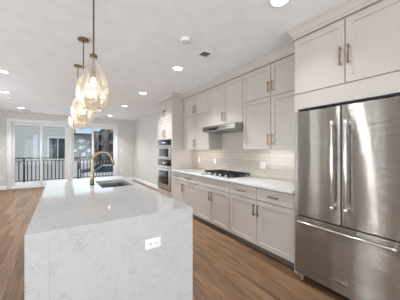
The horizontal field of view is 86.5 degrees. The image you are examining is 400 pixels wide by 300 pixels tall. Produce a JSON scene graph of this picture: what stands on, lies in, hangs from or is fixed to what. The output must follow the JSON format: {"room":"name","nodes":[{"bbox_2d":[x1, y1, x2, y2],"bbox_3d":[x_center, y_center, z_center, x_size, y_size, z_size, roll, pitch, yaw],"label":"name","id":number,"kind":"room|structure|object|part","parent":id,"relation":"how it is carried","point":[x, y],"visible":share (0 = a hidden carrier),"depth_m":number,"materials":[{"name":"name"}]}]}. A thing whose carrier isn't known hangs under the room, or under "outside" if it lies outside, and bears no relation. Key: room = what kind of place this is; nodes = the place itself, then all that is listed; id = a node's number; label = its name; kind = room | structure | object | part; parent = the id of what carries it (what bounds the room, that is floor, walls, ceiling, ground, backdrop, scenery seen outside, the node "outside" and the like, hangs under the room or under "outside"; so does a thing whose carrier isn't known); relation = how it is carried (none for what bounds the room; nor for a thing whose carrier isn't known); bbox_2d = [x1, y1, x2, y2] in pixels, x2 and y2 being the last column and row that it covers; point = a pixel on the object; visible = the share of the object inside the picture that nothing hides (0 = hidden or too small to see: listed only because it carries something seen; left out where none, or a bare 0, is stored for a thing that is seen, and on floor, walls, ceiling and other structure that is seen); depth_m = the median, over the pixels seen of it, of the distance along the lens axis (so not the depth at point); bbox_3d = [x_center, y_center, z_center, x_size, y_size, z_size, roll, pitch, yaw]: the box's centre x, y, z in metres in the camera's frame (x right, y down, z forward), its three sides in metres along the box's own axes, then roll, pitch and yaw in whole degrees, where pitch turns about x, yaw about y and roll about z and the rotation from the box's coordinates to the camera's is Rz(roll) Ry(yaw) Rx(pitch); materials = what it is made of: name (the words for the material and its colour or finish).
{"room":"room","nodes":[
{"label":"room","id":0,"kind":"room"},
{"bbox_2d":[0,111,134,185],"bbox_3d":[-5.555,0.013,8.142,6.020,2.715,0.150,0,0,-33],"label":"wall","id":1,"kind":"structure","parent":0,"point":[126,128],"depth_m":8.97,"materials":[{"name":"beige paint"}]},
{"bbox_2d":[10,121,67,188],"bbox_3d":[-5.910,0.185,7.904,1.705,2.370,0.180,0,0,-33],"label":"door","id":2,"kind":"structure","parent":1,"relation":"in","point":[41,183],"depth_m":7.76,"materials":[{"name":"white plastic"}]},
{"bbox_3d":[-6.256,0.175,7.722,0.867,2.290,0.045,0,0,-33],"label":"sash","id":3,"kind":"part","parent":2,"relation":"part of","materials":[{"name":"white plastic"}]},
{"bbox_3d":[-5.569,0.175,8.107,0.852,2.290,0.045,0,0,-33],"label":"sash","id":4,"kind":"part","parent":2,"relation":"part of","materials":[{"name":"white plastic"}]},
{"bbox_2d":[7,118,117,189],"bbox_3d":[-5.122,0.135,8.320,3.670,2.470,0.026,0,0,-33],"label":"trim","id":5,"kind":"structure","parent":1,"relation":"attached to","point":[8,119],"depth_m":8.28,"materials":[{"name":"white paint"}]},
{"bbox_2d":[0,177,133,189],"bbox_3d":[-5.510,1.305,8.073,5.980,0.130,0.016,0,0,-33],"label":"baseboard","id":6,"kind":"structure","parent":1,"relation":"attached to","point":[129,178],"depth_m":7.30,"materials":[{"name":"white paint"}]},
{"bbox_2d":[71,125,115,178],"bbox_3d":[-4.412,0.185,8.884,1.675,2.370,0.180,0,0,-33],"label":"door","id":7,"kind":"structure","parent":1,"relation":"in","point":[76,126],"depth_m":8.83,"materials":[{"name":"white plastic"}]},
{"bbox_3d":[-4.781,0.175,8.688,0.782,2.290,0.045,0,0,-33],"label":"sash","id":8,"kind":"part","parent":7,"relation":"part of","materials":[{"name":"white plastic"}]},
{"bbox_3d":[-4.107,0.175,9.063,0.907,2.290,0.045,0,0,-33],"label":"sash","id":9,"kind":"part","parent":7,"relation":"part of","materials":[{"name":"clear glass"}]},
{"bbox_2d":[0,0,344,120],"bbox_3d":[-1.906,-1.420,2.565,6.320,0.150,13.480,0,0,-33],"label":"ceiling","id":10,"kind":"structure","parent":0,"point":[137,43],"depth_m":2.73,"materials":[{"name":"white paint"}]},
{"bbox_2d":[68,64,86,129],"bbox_3d":[-1.947,-0.837,3.388,0.266,1.014,0.268,0,0,-43],"label":"pendant light","id":11,"kind":"object","parent":10,"relation":"hanging from","point":[75,65],"visible":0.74,"depth_m":3.38,"materials":[{"name":"glass"}]},
{"bbox_3d":[-1.944,-0.554,3.389,0.268,0.448,0.268,0,0,-33],"label":"lamp shade","id":12,"kind":"part","parent":11,"relation":"part of","materials":[{"name":"beige glass"}]},
{"bbox_2d":[71,37,95,122],"bbox_3d":[-1.416,-0.837,2.576,0.266,1.014,0.268,0,0,-43],"label":"pendant light","id":13,"kind":"object","parent":10,"relation":"hanging from","point":[83,40],"visible":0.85,"depth_m":2.57,"materials":[{"name":"beige glass"}]},
{"bbox_3d":[-1.414,-1.055,2.577,0.013,0.540,0.013,0,0,-33],"label":"rod","id":14,"kind":"part","parent":13,"relation":"part of","materials":[{"name":"gold metal"}]},
{"bbox_3d":[-1.413,-0.554,2.577,0.268,0.448,0.268,0,0,-33],"label":"lamp shade","id":15,"kind":"part","parent":13,"relation":"part of","materials":[{"name":"beige glass"}]},
{"bbox_2d":[75,0,110,111],"bbox_3d":[-0.890,-0.837,1.773,0.266,1.014,0.268,0,0,-43],"label":"pendant light","id":16,"kind":"object","parent":10,"relation":"hanging from","point":[93,56],"visible":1,"depth_m":1.76,"materials":[{"name":"beige glass"}]},
{"bbox_3d":[-0.888,-0.554,1.774,0.268,0.448,0.268,0,0,-33],"label":"lamp shade","id":17,"kind":"part","parent":16,"relation":"part of","materials":[{"name":"beige glass"}]},
{"bbox_2d":[91,57,95,77],"bbox_3d":[-0.888,-0.689,1.773,0.037,0.168,0.037,0,0,-33],"label":"socket","id":18,"kind":"object","parent":16,"relation":"attached to","point":[93,71],"depth_m":1.76,"materials":[{"name":"white metal"}]},
{"bbox_3d":[-0.888,-1.055,1.773,0.013,0.540,0.013,0,0,-33],"label":"rod","id":19,"kind":"part","parent":16,"relation":"part of","materials":[{"name":"gold metal"}]},
{"bbox_3d":[-0.888,-0.567,1.773,0.046,0.078,0.046,0,0,-33],"label":"bulb","id":20,"kind":"part","parent":16,"relation":"part of","materials":[{"name":"white glass"}]},
{"bbox_2d":[172,66,183,70],"bbox_3d":[-0.367,-1.340,3.501,0.196,0.008,0.196,0,0,-33],"label":"recessed light","id":21,"kind":"object","parent":10,"relation":"in","point":[176,68],"visible":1,"depth_m":3.50,"materials":[{"name":"white paint"}]},
{"bbox_2d":[180,37,190,43],"bbox_3d":[-0.175,-1.327,2.584,0.124,0.036,0.124,0,0,-33],"label":"smoke detector","id":22,"kind":"object","parent":10,"relation":"attached to","point":[185,40],"visible":1,"depth_m":2.55,"materials":[{"name":"white plastic"}]},
{"bbox_2d":[197,50,212,57],"bbox_3d":[0.071,-1.341,2.969,0.160,0.008,0.160,0,0,-33],"label":"ceiling vent","id":23,"kind":"object","parent":10,"relation":"in","point":[203,53],"visible":1,"depth_m":2.95,"materials":[{"name":"metal"}]},
{"bbox_2d":[268,0,290,7],"bbox_3d":[0.715,-1.340,1.902,0.196,0.008,0.196,0,0,-33],"label":"recessed light","id":24,"kind":"object","parent":10,"relation":"in","point":[273,3],"visible":1,"depth_m":1.93,"materials":[{"name":"white paint"}]},
{"bbox_2d":[0,180,349,299],"bbox_3d":[-1.906,1.430,2.565,6.320,0.120,13.480,0,0,-33],"label":"floor","id":25,"kind":"structure","parent":0,"point":[225,267],"depth_m":2.50,"materials":[{"name":"brown wood"}]},
{"bbox_2d":[158,98,194,197],"bbox_3d":[-0.651,0.070,5.537,0.663,2.599,0.900,0,0,-33],"label":"tall cabinet","id":26,"kind":"object","parent":25,"relation":"on","point":[170,112],"visible":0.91,"depth_m":5.13,"materials":[{"name":"paint"}]},
{"bbox_3d":[-1.015,-0.989,5.568,0.020,0.449,0.441,0,0,-33],"label":"door","id":27,"kind":"part","parent":26,"relation":"part of","materials":[{"name":"white wood"}]},
{"bbox_3d":[-1.015,-0.511,5.568,0.020,0.489,0.441,0,0,-33],"label":"door","id":28,"kind":"part","parent":26,"relation":"part of","materials":[{"name":"white wood"}]},
{"bbox_2d":[156,139,170,191],"bbox_3d":[-0.694,0.370,5.509,0.669,1.244,0.780,0,0,-33],"label":"double wall oven","id":29,"kind":"object","parent":26,"relation":"in","point":[164,146],"visible":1,"depth_m":5.29,"materials":[{"name":"metal"}]},
{"bbox_3d":[-0.914,0.681,5.365,0.025,0.578,0.762,0,0,-33],"label":"oven door","id":30,"kind":"part","parent":29,"relation":"part of","materials":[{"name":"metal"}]},
{"bbox_3d":[-0.914,0.059,5.365,0.025,0.353,0.762,0,0,-33],"label":"oven door","id":31,"kind":"part","parent":29,"relation":"part of","materials":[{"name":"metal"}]},
{"bbox_3d":[-0.891,1.132,5.380,0.020,0.259,0.891,0,0,-33],"label":"drawer","id":32,"kind":"part","parent":26,"relation":"part of","materials":[{"name":"white wood"}]},
{"bbox_3d":[-0.768,-0.989,5.192,0.020,0.449,0.441,0,0,-33],"label":"door","id":33,"kind":"part","parent":26,"relation":"part of","materials":[{"name":"white wood"}]},
{"bbox_3d":[-0.768,-0.511,5.192,0.020,0.489,0.441,0,0,-33],"label":"door","id":34,"kind":"part","parent":26,"relation":"part of","materials":[{"name":"white wood"}]},
{"bbox_2d":[172,171,199,219],"bbox_3d":[-0.111,0.933,4.711,0.662,0.872,1.075,0,0,-33],"label":"base cabinet","id":35,"kind":"object","parent":25,"relation":"on","point":[184,186],"visible":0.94,"depth_m":4.46,"materials":[{"name":"paint"}]},
{"bbox_3d":[-0.498,0.587,4.779,0.020,0.157,0.528,0,0,-33],"label":"drawer","id":36,"kind":"part","parent":35,"relation":"part of","materials":[{"name":"white wood"}]},
{"bbox_3d":[-0.498,0.974,4.779,0.020,0.599,0.528,0,0,-33],"label":"door","id":37,"kind":"part","parent":35,"relation":"part of","materials":[{"name":"white wood"}]},
{"bbox_3d":[-0.204,0.587,4.329,0.020,0.157,0.528,0,0,-33],"label":"drawer","id":38,"kind":"part","parent":35,"relation":"part of","materials":[{"name":"white wood"}]},
{"bbox_3d":[-0.204,0.974,4.329,0.020,0.599,0.528,0,0,-33],"label":"door","id":39,"kind":"part","parent":35,"relation":"part of","materials":[{"name":"white wood"}]},
{"bbox_2d":[197,176,232,236],"bbox_3d":[0.444,0.933,3.864,0.662,0.872,0.950,0,0,-33],"label":"base cabinet","id":40,"kind":"object","parent":25,"relation":"on","point":[213,196],"visible":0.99,"depth_m":3.64,"materials":[{"name":"paint"}]},
{"bbox_3d":[0.074,0.974,3.905,0.020,0.599,0.466,0,0,-33],"label":"door","id":41,"kind":"part","parent":40,"relation":"part of","materials":[{"name":"white wood"}]},
{"bbox_3d":[0.204,0.587,3.707,0.020,0.157,0.941,0,0,-33],"label":"drawer","id":42,"kind":"part","parent":40,"relation":"part of","materials":[{"name":"white wood"}]},
{"bbox_3d":[0.334,0.974,3.508,0.020,0.599,0.466,0,0,-33],"label":"door","id":43,"kind":"part","parent":40,"relation":"part of","materials":[{"name":"white wood"}]},
{"bbox_2d":[230,182,293,267],"bbox_3d":[1.005,0.933,3.006,0.662,0.872,1.100,0,0,-33],"label":"base cabinet","id":44,"kind":"object","parent":25,"relation":"on","point":[262,219],"visible":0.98,"depth_m":2.75,"materials":[{"name":"paint"}]},
{"bbox_2d":[171,168,293,193],"bbox_3d":[0.449,0.475,3.852,0.647,0.038,3.123,0,0,-33],"label":"countertop","id":45,"kind":"structure","parent":44,"relation":"on","point":[284,186],"depth_m":3.08,"materials":[{"name":"stone"}]},
{"bbox_2d":[199,169,251,178],"bbox_3d":[0.438,0.426,3.860,0.530,0.060,0.850,0,0,-33],"label":"gas cooktop","id":46,"kind":"object","parent":45,"relation":"in","point":[227,174],"visible":1,"depth_m":3.70,"materials":[{"name":"metal"}]},
{"bbox_2d":[199,173,251,178],"bbox_3d":[0.438,0.451,3.860,0.530,0.010,0.850,0,0,-33],"label":"tray","id":47,"kind":"object","parent":46,"relation":"on","point":[210,174],"depth_m":3.64,"materials":[{"name":"metal"}]},
{"bbox_3d":[0.614,0.587,3.079,0.020,0.157,0.541,0,0,-33],"label":"drawer","id":48,"kind":"part","parent":44,"relation":"part of","materials":[{"name":"white wood"}]},
{"bbox_3d":[0.614,0.974,3.079,0.020,0.599,0.541,0,0,-33],"label":"door","id":49,"kind":"part","parent":44,"relation":"part of","materials":[{"name":"white wood"}]},
{"bbox_3d":[0.915,0.587,2.619,0.020,0.157,0.541,0,0,-33],"label":"drawer","id":50,"kind":"part","parent":44,"relation":"part of","materials":[{"name":"white wood"}]},
{"bbox_3d":[0.915,0.974,2.619,0.020,0.599,0.541,0,0,-33],"label":"door","id":51,"kind":"part","parent":44,"relation":"part of","materials":[{"name":"white wood"}]},
{"bbox_2d":[294,0,399,272],"bbox_3d":[1.585,0.070,2.121,0.663,2.599,1.015,0,0,-33],"label":"tall cabinet","id":52,"kind":"object","parent":25,"relation":"on","point":[356,56],"visible":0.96,"depth_m":1.92,"materials":[{"name":"beige wood"}]},
{"bbox_2d":[155,0,381,104],"bbox_3d":[0.475,-1.286,3.800,0.682,0.117,5.146,0,0,-33],"label":"trim","id":53,"kind":"structure","parent":52,"relation":"on","point":[345,8],"depth_m":2.67,"materials":[{"name":"white wood"}]},
{"bbox_3d":[1.333,0.380,2.538,0.628,1.979,0.042,0,0,-33],"label":"panel","id":54,"kind":"part","parent":52,"relation":"part of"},
{"bbox_3d":[1.205,-0.916,2.176,0.020,0.594,0.498,0,0,-33],"label":"door","id":55,"kind":"part","parent":52,"relation":"part of","materials":[{"name":"white wood"}]},
{"bbox_3d":[1.304,-0.873,1.978,0.037,0.175,0.015,0,0,-33],"label":"handle","id":56,"kind":"part","parent":52,"relation":"part of","materials":[{"name":"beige metal"}]},
{"bbox_3d":[1.341,-0.873,1.922,0.037,0.175,0.015,0,0,-33],"label":"handle","id":57,"kind":"part","parent":52,"relation":"part of","materials":[{"name":"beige metal"}]},
{"bbox_3d":[1.345,-0.528,1.965,0.021,0.162,0.931,0,0,-33],"label":"filler panel","id":58,"kind":"part","parent":52,"relation":"part of","materials":[{"name":"white wood"}]},
{"bbox_3d":[1.483,-0.916,1.752,0.020,0.594,0.498,0,0,-33],"label":"door","id":59,"kind":"part","parent":52,"relation":"part of","materials":[{"name":"white wood"}]},
{"bbox_2d":[295,94,399,299],"bbox_3d":[1.518,0.474,2.067,0.776,1.789,0.892,0,0,-33],"label":"refrigerator","id":60,"kind":"object","parent":25,"relation":"on","point":[347,157],"visible":1,"depth_m":1.82,"materials":[{"name":"silver metal"}]},
{"bbox_3d":[1.159,0.139,2.100,0.072,1.070,0.443,0,0,-33],"label":"door","id":61,"kind":"part","parent":60,"relation":"part of","materials":[{"name":"silver metal"}]},
{"bbox_3d":[1.196,0.137,1.922,0.072,0.797,0.031,0,0,-33],"label":"handle","id":62,"kind":"part","parent":60,"relation":"part of","materials":[{"name":"metal"}]},
{"bbox_3d":[1.256,0.137,1.830,0.072,0.797,0.031,0,0,-33],"label":"handle","id":63,"kind":"part","parent":60,"relation":"part of","materials":[{"name":"metal"}]},
{"bbox_3d":[1.281,0.984,1.912,0.072,0.596,0.892,0,0,-33],"label":"freezer drawer","id":64,"kind":"part","parent":60,"relation":"part of","materials":[{"name":"silver metal"}]},
{"bbox_3d":[1.229,0.730,1.868,0.076,0.031,0.770,0,0,-33],"label":"handle","id":65,"kind":"part","parent":60,"relation":"part of","materials":[{"name":"metal"}]},
{"bbox_3d":[1.404,0.139,1.724,0.072,1.070,0.443,0,0,-33],"label":"door","id":66,"kind":"part","parent":60,"relation":"part of","materials":[{"name":"silver metal"}]},
{"bbox_2d":[135,93,399,185],"bbox_3d":[0.630,0.013,4.314,0.160,2.715,13.330,0,0,-33],"label":"wall","id":67,"kind":"structure","parent":0,"point":[232,156],"depth_m":4.28,"materials":[{"name":"tile"}]},
{"bbox_2d":[134,177,157,188],"bbox_3d":[-1.817,1.305,7.912,0.016,0.130,4.330,0,0,-33],"label":"baseboard","id":68,"kind":"structure","parent":67,"relation":"attached to","point":[135,178],"depth_m":8.32,"materials":[{"name":"white paint"}]},
{"bbox_2d":[183,89,221,149],"bbox_3d":[0.007,-0.618,4.788,0.363,1.225,1.073,0,0,-33],"label":"upper cabinet","id":69,"kind":"object","parent":67,"relation":"attached to","point":[195,107],"visible":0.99,"depth_m":4.60,"materials":[{"name":"white wood"}]},
{"bbox_3d":[-0.255,-0.989,4.938,0.020,0.449,0.528,0,0,-33],"label":"door","id":70,"kind":"part","parent":69,"relation":"part of","materials":[{"name":"white wood"}]},
{"bbox_3d":[-0.255,-0.383,4.938,0.020,0.746,0.528,0,0,-33],"label":"door","id":71,"kind":"part","parent":69,"relation":"part of","materials":[{"name":"white wood"}]},
{"bbox_3d":[0.039,-0.989,4.488,0.020,0.449,0.528,0,0,-33],"label":"door","id":72,"kind":"part","parent":69,"relation":"part of","materials":[{"name":"white wood"}]},
{"bbox_3d":[0.039,-0.383,4.488,0.020,0.746,0.528,0,0,-33],"label":"door","id":73,"kind":"part","parent":69,"relation":"part of","materials":[{"name":"white wood"}]},
{"bbox_2d":[202,122,242,133],"bbox_3d":[0.502,-0.390,3.901,0.504,0.110,0.938,0,0,-33],"label":"range hood","id":74,"kind":"object","parent":67,"relation":"attached to","point":[236,126],"visible":0.91,"depth_m":3.68,"materials":[{"name":"metal"}]},
{"bbox_2d":[209,75,243,125],"bbox_3d":[0.566,-0.839,3.943,0.373,0.782,0.948,0,0,-33],"label":"upper cabinet","id":75,"kind":"object","parent":67,"relation":"attached to","point":[226,103],"visible":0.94,"depth_m":3.80,"materials":[{"name":"white wood"}]},
{"bbox_3d":[0.316,-0.833,4.064,0.020,0.761,0.466,0,0,-33],"label":"door","id":76,"kind":"part","parent":75,"relation":"part of","materials":[{"name":"white wood"}]},
{"bbox_3d":[0.576,-0.833,3.667,0.020,0.761,0.466,0,0,-33],"label":"door","id":77,"kind":"part","parent":75,"relation":"part of","materials":[{"name":"white wood"}]},
{"bbox_2d":[260,162,265,168],"bbox_3d":[1.042,0.252,3.532,0.008,0.116,0.115,0,0,-33],"label":"wall outlet","id":78,"kind":"object","parent":67,"relation":"attached to","point":[262,164],"visible":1,"depth_m":3.52,"materials":[{"name":"white plastic"}]},
{"bbox_2d":[243,54,294,149],"bbox_3d":[1.122,-0.618,3.084,0.363,1.225,1.096,0,0,-33],"label":"upper cabinet","id":79,"kind":"object","parent":67,"relation":"attached to","point":[268,90],"visible":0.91,"depth_m":3.01,"materials":[{"name":"white wood"}]},
{"bbox_3d":[0.857,-0.989,3.238,0.020,0.449,0.540,0,0,-33],"label":"door","id":80,"kind":"part","parent":79,"relation":"part of","materials":[{"name":"white wood"}]},
{"bbox_3d":[0.857,-0.383,3.238,0.020,0.746,0.540,0,0,-33],"label":"door","id":81,"kind":"part","parent":79,"relation":"part of","materials":[{"name":"white wood"}]},
{"bbox_3d":[1.157,-0.989,2.779,0.020,0.449,0.540,0,0,-33],"label":"door","id":82,"kind":"part","parent":79,"relation":"part of","materials":[{"name":"white wood"}]},
{"bbox_3d":[1.157,-0.383,2.779,0.020,0.746,0.540,0,0,-33],"label":"door","id":83,"kind":"part","parent":79,"relation":"part of","materials":[{"name":"white wood"}]},
{"bbox_3d":[-6.002,1.410,8.825,6.220,0.120,1.458,0,0,-33],"label":"floor","id":84,"kind":"structure","parent":0,"visible":0},
{"bbox_2d":[15,156,112,181],"bbox_3d":[-6.355,0.837,9.346,6.100,1.024,0.100,0,0,-33],"label":"balcony railing","id":85,"kind":"object","parent":84,"relation":"on","point":[77,177],"visible":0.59,"depth_m":9.37,"materials":[{"name":"black metal"}]},
{"bbox_3d":[-7.250,0.857,8.760,0.100,0.984,0.100,0,0,-33],"label":"post","id":86,"kind":"part","parent":85,"relation":"part of","materials":[{"name":"black metal"}]},
{"bbox_3d":[-5.635,0.857,9.817,0.100,0.984,0.100,0,0,-33],"label":"post","id":87,"kind":"part","parent":85,"relation":"part of","materials":[{"name":"black metal"}]},
{"bbox_3d":[-1.023,0.936,2.522,0.730,0.866,2.322,0,0,-33],"label":"cabinet","id":88,"kind":"object","parent":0,"visible":0},
{"bbox_2d":[24,176,192,299],"bbox_3d":[-1.160,0.912,2.433,1.049,0.913,2.418,0,0,-33],"label":"countertop","id":89,"kind":"structure","parent":88,"relation":"on","point":[83,240],"depth_m":1.46,"materials":[{"name":"stone"}]},
{"bbox_2d":[90,151,114,184],"bbox_3d":[-1.313,0.236,2.867,0.310,0.440,0.082,0,0,-33],"label":"kitchen faucet","id":90,"kind":"object","parent":89,"relation":"on","point":[92,176],"visible":1,"depth_m":2.80,"materials":[{"name":"gold metal"}]},
{"bbox_3d":[-1.325,0.158,2.874,0.269,0.285,0.029,0,0,-33],"label":"spout","id":91,"kind":"part","parent":90,"relation":"part of","materials":[{"name":"gold metal"}]},
{"bbox_2d":[98,182,128,187],"bbox_3d":[-1.196,0.605,2.937,0.433,0.206,0.723,0,0,-33],"label":"sink","id":92,"kind":"object","parent":89,"relation":"in","point":[117,184],"visible":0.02,"depth_m":3.24,"materials":[{"name":"metal"}]},
{"bbox_2d":[145,236,160,249],"bbox_3d":[-0.335,0.668,1.522,0.116,0.072,0.008,0,0,-33],"label":"island outlet","id":93,"kind":"object","parent":89,"relation":"attached to","point":[151,243],"visible":1,"depth_m":1.52,"materials":[{"name":"white plastic"}]},
{"label":"outside","id":94,"kind":"structure","parent":0,"visible":0},
{"bbox_2d":[74,161,89,178],"bbox_3d":[-26.216,2.770,67.456,150.000,0.200,118.400,0,0,-33],"label":"street","id":95,"kind":"structure","parent":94,"point":[86,163],"depth_m":34.39,"materials":[{"name":"grey asphalt"}]},
{"bbox_2d":[15,125,64,182],"bbox_3d":[-15.986,-2.280,14.038,13.220,9.899,7.800,0,0,-33],"label":"house","id":96,"kind":"structure","parent":95,"relation":"on","point":[27,138],"depth_m":13.46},
{"bbox_3d":[-14.636,-1.081,10.733,11.260,7.499,0.110,0,0,-33],"label":"siding panel","id":97,"kind":"part","parent":96,"relation":"part of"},
{"bbox_3d":[-9.473,-1.081,14.111,1.080,7.499,0.110,0,0,-33],"label":"siding panel","id":98,"kind":"part","parent":96,"relation":"part of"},
{"bbox_3d":[-9.472,-0.095,14.145,0.920,1.350,0.045,0,0,-33],"label":"pane","id":99,"kind":"part","parent":96,"relation":"part of","materials":[{"name":"clear glass"}]},
{"bbox_2d":[74,128,91,160],"bbox_3d":[-35.804,-1.480,55.445,13.400,8.299,12.600,0,0,-33],"label":"apartment building","id":100,"kind":"structure","parent":95,"relation":"on","point":[87,152],"depth_m":52.59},
{"bbox_2d":[74,135,91,168],"bbox_3d":[-16.506,0.259,29.575,3.276,4.828,2.954,0,0,-33],"label":"bare tree","id":101,"kind":"object","parent":95,"relation":"on","point":[84,135],"visible":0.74,"depth_m":29.57,"materials":[{"name":"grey plant"}]},
{"bbox_2d":[81,134,107,161],"bbox_3d":[-12.329,0.333,24.377,3.195,4.681,2.226,0,0,35],"label":"bare tree","id":102,"kind":"object","parent":95,"relation":"on","point":[89,139],"visible":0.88,"depth_m":24.38,"materials":[{"name":"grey plant"}]},
{"bbox_2d":[81,162,110,172],"bbox_3d":[-9.477,1.942,21.285,4.327,1.445,1.810,0,0,-33],"label":"parked car","id":103,"kind":"object","parent":95,"relation":"on","point":[85,169],"visible":0.13,"depth_m":20.27,"materials":[{"name":"paint"}]},
{"bbox_2d":[80,164,112,178],"bbox_3d":[-7.429,1.942,17.606,4.327,1.445,1.810,0,0,-33],"label":"parked car","id":104,"kind":"object","parent":95,"relation":"on","point":[86,174],"visible":0.14,"depth_m":16.65,"materials":[{"name":"paint"}]},
{"bbox_2d":[94,131,100,164],"bbox_3d":[-15.513,-0.266,40.006,8.250,5.869,3.860,0,0,-33],"label":"townhouse","id":105,"kind":"structure","parent":95,"relation":"on","point":[97,133],"depth_m":36.52,"materials":[{"name":"grey brick"}]},
{"bbox_2d":[100,129,109,161],"bbox_3d":[-12.653,-0.365,37.097,8.250,6.069,3.860,0,0,-33],"label":"townhouse","id":106,"kind":"structure","parent":95,"relation":"on","point":[105,133],"depth_m":33.61,"materials":[{"name":"brick"}]},
{"bbox_2d":[110,130,112,161],"bbox_3d":[-9.877,-0.466,34.133,8.250,6.269,3.860,0,0,-33],"label":"townhouse","id":107,"kind":"structure","parent":95,"relation":"on","point":[111,131],"depth_m":32.09,"materials":[{"name":"grey brick"}]}
]}

